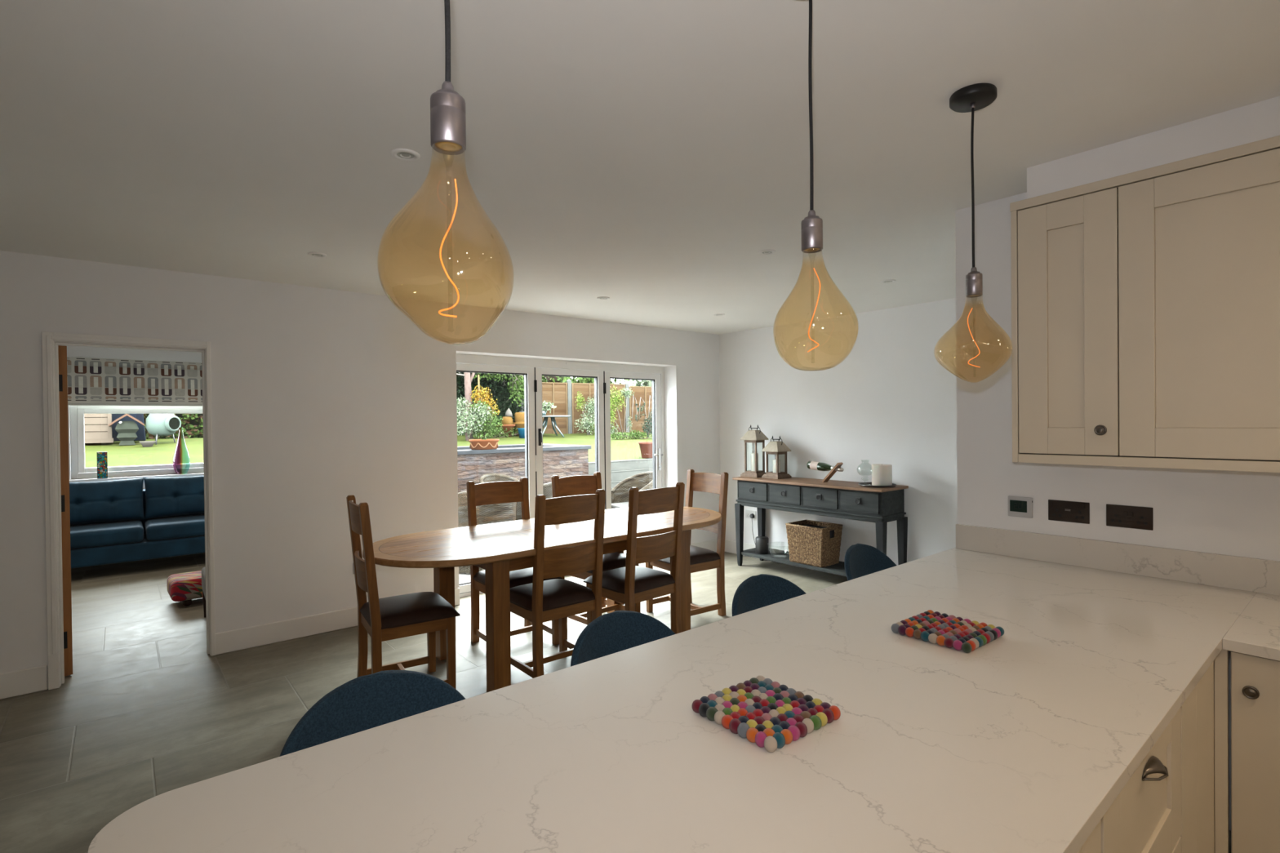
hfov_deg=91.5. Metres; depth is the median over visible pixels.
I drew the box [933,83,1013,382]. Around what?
pendant light
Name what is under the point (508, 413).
cloche
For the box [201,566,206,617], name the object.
armchair
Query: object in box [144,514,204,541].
seat cushion
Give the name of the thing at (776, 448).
lantern
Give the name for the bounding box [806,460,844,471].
wine bottle
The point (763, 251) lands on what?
recessed light
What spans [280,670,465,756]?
bar stool
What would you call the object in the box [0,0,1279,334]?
ceiling
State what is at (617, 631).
bar stool
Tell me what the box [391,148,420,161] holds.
recessed light
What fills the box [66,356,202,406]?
blind
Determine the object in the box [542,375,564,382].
brick house
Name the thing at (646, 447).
pot
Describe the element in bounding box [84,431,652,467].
lawn
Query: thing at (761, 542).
speaker
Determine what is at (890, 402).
wall
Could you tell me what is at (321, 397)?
wall
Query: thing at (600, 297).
recessed light
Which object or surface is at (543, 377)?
tree
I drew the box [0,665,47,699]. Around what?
baseboard
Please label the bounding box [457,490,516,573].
rattan armchair
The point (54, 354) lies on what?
door
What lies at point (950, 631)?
trivet
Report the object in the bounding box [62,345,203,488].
wall
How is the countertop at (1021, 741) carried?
on the base cabinet at (1092, 844)
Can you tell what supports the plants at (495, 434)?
on the lawn
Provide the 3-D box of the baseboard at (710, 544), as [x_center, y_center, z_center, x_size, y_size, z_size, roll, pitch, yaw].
[0.671,1.363,6.954,0.660,0.142,0.016,-1,1,-40]
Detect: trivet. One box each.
[691,675,840,752]
[891,609,1004,653]
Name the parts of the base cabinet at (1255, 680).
filler strip, knob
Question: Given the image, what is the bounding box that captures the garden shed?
[84,413,113,443]
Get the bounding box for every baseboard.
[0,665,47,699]
[215,587,459,654]
[690,538,717,551]
[724,539,846,577]
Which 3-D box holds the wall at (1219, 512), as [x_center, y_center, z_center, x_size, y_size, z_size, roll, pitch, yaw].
[3.730,0.200,2.205,2.431,2.483,4.019,-1,1,-40]
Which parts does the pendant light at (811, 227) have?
cord, glass bulb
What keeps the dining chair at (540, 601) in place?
on the floor
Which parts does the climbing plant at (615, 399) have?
stem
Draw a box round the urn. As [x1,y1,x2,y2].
[513,412,524,436]
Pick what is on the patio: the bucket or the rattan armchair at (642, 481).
the rattan armchair at (642, 481)
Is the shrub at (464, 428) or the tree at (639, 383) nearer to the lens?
the shrub at (464, 428)
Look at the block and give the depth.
6.80 m
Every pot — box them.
[501,416,513,424]
[638,441,652,457]
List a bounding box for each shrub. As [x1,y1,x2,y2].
[456,396,493,440]
[467,400,503,438]
[470,385,499,417]
[610,408,652,439]
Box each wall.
[0,250,719,688]
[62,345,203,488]
[457,444,591,493]
[588,458,653,488]
[719,297,957,565]
[955,192,1279,830]
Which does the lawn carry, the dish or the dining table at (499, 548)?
the dish
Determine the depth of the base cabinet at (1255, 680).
1.71 m
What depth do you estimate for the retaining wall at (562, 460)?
8.96 m
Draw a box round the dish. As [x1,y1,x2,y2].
[139,440,155,447]
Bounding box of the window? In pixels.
[69,405,204,482]
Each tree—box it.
[456,372,524,439]
[473,373,524,406]
[542,375,552,382]
[549,376,631,383]
[629,379,651,386]
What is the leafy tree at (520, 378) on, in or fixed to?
on the lawn
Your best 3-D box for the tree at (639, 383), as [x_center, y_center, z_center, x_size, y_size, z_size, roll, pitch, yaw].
[0.771,-1.488,31.302,3.816,3.224,2.180,-1,1,-40]
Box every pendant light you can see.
[377,0,514,345]
[773,0,858,371]
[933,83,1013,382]
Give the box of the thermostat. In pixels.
[1008,495,1032,518]
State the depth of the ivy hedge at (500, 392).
16.61 m
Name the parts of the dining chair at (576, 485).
leg, seat rail, leg, seat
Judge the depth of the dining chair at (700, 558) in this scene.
4.79 m
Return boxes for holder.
[822,462,843,482]
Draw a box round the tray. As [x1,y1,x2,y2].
[857,482,896,487]
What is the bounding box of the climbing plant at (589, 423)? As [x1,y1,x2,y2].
[574,391,595,435]
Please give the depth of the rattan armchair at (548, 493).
7.13 m
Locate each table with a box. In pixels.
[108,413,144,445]
[362,506,721,692]
[542,415,571,437]
[732,476,908,576]
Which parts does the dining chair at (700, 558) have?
leg, seat rail, seat, leg, seat rail, leg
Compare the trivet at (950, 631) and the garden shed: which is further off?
the garden shed
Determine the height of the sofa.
0.943 m
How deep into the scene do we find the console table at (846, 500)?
5.68 m
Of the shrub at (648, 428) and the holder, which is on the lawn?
the shrub at (648, 428)
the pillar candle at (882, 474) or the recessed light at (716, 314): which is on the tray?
the pillar candle at (882, 474)
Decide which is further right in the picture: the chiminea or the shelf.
the shelf
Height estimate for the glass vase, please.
0.545 m
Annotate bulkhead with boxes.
[1026,96,1279,199]
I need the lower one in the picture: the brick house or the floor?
the floor
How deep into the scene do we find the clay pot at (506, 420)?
15.74 m
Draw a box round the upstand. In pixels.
[955,524,1279,595]
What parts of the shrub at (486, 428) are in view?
stem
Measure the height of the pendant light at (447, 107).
0.876 m
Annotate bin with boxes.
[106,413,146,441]
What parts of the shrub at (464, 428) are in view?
stem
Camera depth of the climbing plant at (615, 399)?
17.79 m
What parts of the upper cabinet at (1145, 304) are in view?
panel, door, knob, cornice, door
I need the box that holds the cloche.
[504,408,512,416]
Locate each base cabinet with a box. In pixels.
[1077,819,1101,852]
[1101,708,1181,852]
[1214,648,1279,852]
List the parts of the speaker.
panel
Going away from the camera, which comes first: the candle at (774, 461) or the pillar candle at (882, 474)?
the pillar candle at (882, 474)
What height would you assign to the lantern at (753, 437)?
0.538 m
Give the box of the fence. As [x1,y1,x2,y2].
[520,379,652,434]
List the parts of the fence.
post, fence panel, post, fence panel, post, fence panel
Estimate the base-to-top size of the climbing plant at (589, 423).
1.395 m
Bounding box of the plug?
[750,513,755,542]
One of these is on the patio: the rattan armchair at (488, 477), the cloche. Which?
the rattan armchair at (488, 477)
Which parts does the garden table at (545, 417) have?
leg, leg, leg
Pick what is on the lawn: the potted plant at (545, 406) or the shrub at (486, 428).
the shrub at (486, 428)
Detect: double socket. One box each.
[745,509,755,519]
[1048,499,1089,524]
[1106,504,1153,530]
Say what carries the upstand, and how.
on the countertop at (1255, 632)
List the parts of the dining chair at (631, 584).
leg, seat rail, seat, leg, leg, seat rail, leg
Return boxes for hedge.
[99,413,203,439]
[456,372,524,435]
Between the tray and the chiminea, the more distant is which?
the chiminea
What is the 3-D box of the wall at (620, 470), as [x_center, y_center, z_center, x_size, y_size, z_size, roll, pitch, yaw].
[3.183,0.977,13.881,11.380,0.861,0.450,-1,1,-40]
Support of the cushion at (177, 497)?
on the sofa
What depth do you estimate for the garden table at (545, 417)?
16.13 m
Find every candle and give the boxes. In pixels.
[751,453,758,471]
[772,459,780,472]
[871,463,892,485]
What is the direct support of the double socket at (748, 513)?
attached to the wall at (890, 402)
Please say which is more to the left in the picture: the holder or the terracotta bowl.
the terracotta bowl
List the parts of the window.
sill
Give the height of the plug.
0.328 m
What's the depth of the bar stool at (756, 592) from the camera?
2.44 m
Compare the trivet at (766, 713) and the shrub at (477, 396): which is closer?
the trivet at (766, 713)
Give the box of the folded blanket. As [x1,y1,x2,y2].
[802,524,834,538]
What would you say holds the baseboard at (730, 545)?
attached to the wall at (890, 402)
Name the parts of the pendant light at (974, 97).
cord, glass bulb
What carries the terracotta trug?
on the lawn
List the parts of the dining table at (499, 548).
leg, leg, leg, leg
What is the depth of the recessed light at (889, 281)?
4.45 m
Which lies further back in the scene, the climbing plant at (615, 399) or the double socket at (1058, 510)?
the climbing plant at (615, 399)
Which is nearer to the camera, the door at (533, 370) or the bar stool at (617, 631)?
the bar stool at (617, 631)
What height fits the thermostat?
0.090 m
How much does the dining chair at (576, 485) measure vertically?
1.098 m
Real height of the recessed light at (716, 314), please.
0.007 m
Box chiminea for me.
[145,413,181,444]
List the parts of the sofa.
frame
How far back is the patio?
6.38 m
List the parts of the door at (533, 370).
panel, handle, panel, panel, handle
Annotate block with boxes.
[97,451,107,478]
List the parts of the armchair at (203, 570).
seat, leg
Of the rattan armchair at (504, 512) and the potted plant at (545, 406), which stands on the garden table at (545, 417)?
the potted plant at (545, 406)
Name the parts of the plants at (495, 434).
stem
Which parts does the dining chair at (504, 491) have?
leg, seat rail, seat, leg, leg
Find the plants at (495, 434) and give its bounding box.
[468,426,546,438]
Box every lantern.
[740,424,768,477]
[761,435,791,479]
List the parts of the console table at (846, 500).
leg, ring pull, drawer, leg, ring pull, drawer, ring pull, drawer, ring pull, drawer, leg, leg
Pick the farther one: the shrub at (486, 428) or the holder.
the shrub at (486, 428)
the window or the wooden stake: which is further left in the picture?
the window
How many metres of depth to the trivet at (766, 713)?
1.28 m
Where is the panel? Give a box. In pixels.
[1179,660,1214,852]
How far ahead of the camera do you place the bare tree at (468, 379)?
14.97 m
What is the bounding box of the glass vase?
[173,427,189,474]
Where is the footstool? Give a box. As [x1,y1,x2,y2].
[167,570,202,606]
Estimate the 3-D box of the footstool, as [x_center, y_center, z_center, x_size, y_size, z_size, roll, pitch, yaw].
[-3.713,1.381,5.431,0.620,0.225,0.400,-1,1,-42]
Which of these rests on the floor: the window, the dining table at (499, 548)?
the dining table at (499, 548)
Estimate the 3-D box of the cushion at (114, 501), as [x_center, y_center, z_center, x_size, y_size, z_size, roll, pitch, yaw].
[-5.708,0.790,6.542,0.799,0.452,0.260,-1,-11,-40]
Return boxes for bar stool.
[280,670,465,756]
[570,610,675,666]
[731,573,805,616]
[844,543,896,580]
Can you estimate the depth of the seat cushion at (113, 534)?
6.24 m
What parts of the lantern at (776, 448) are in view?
post, frame rail, frame rail, handle, post, post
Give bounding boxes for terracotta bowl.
[468,433,499,449]
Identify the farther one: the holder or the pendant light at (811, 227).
the holder
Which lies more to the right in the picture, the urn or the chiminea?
the urn
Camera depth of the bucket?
15.31 m
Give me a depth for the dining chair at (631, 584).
3.94 m
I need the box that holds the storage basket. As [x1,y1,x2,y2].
[785,519,842,567]
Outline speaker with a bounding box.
[755,536,768,554]
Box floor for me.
[0,551,1231,852]
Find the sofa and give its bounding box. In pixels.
[69,475,204,568]
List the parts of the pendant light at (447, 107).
glass bulb, cord, glass stem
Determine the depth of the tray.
5.36 m
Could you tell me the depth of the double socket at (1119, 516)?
2.46 m
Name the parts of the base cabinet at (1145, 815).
cup handle, drawer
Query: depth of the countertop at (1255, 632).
1.79 m
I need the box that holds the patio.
[458,550,626,582]
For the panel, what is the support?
attached to the base cabinet at (1145, 815)
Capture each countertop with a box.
[87,547,1256,852]
[1222,592,1279,661]
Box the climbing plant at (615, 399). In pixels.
[609,386,634,434]
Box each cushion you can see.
[69,477,144,524]
[70,520,143,549]
[143,475,204,519]
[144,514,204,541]
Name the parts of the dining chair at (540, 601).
seat rail, leg, seat, leg, seat rail, leg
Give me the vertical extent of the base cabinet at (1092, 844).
0.848 m
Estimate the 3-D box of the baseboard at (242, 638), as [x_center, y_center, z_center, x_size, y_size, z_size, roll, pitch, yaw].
[-2.139,1.413,4.616,1.688,0.142,0.016,-1,1,-40]
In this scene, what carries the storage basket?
on the console table at (846, 500)
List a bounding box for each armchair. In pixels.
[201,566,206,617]
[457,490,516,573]
[479,473,519,483]
[515,481,552,519]
[611,471,653,508]
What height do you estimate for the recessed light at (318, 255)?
0.007 m
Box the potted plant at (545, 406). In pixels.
[542,400,556,415]
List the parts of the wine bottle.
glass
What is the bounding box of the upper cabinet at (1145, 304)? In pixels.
[1009,135,1279,472]
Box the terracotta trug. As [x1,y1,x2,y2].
[494,424,515,436]
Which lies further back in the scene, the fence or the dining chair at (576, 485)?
the fence
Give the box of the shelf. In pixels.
[741,547,846,576]
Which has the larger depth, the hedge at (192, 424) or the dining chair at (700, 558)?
the hedge at (192, 424)
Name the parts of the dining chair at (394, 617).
leg, seat rail, leg, seat, seat rail, leg, leg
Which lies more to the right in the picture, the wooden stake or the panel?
the panel
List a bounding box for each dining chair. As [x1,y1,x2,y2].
[346,494,459,688]
[466,477,562,644]
[509,488,605,678]
[551,471,639,624]
[582,482,684,634]
[645,469,728,616]
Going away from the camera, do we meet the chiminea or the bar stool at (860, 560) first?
the bar stool at (860, 560)
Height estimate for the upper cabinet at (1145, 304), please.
1.032 m
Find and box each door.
[41,331,215,689]
[456,353,665,597]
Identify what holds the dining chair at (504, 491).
on the floor
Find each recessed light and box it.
[307,252,327,257]
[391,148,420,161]
[597,296,609,299]
[714,313,724,315]
[758,249,775,254]
[880,279,895,283]
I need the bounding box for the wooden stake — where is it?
[477,374,481,439]
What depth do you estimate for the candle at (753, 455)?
6.46 m
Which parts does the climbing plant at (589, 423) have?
stem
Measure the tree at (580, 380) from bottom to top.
3.664 m
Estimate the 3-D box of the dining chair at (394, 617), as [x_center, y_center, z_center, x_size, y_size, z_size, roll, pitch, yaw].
[-1.333,0.936,3.486,0.512,1.098,0.464,-1,1,-33]
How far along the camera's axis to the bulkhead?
2.15 m
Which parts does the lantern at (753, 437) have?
post, post, handle, frame rail, frame rail, post, post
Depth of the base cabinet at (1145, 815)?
1.31 m
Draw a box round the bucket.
[517,427,524,438]

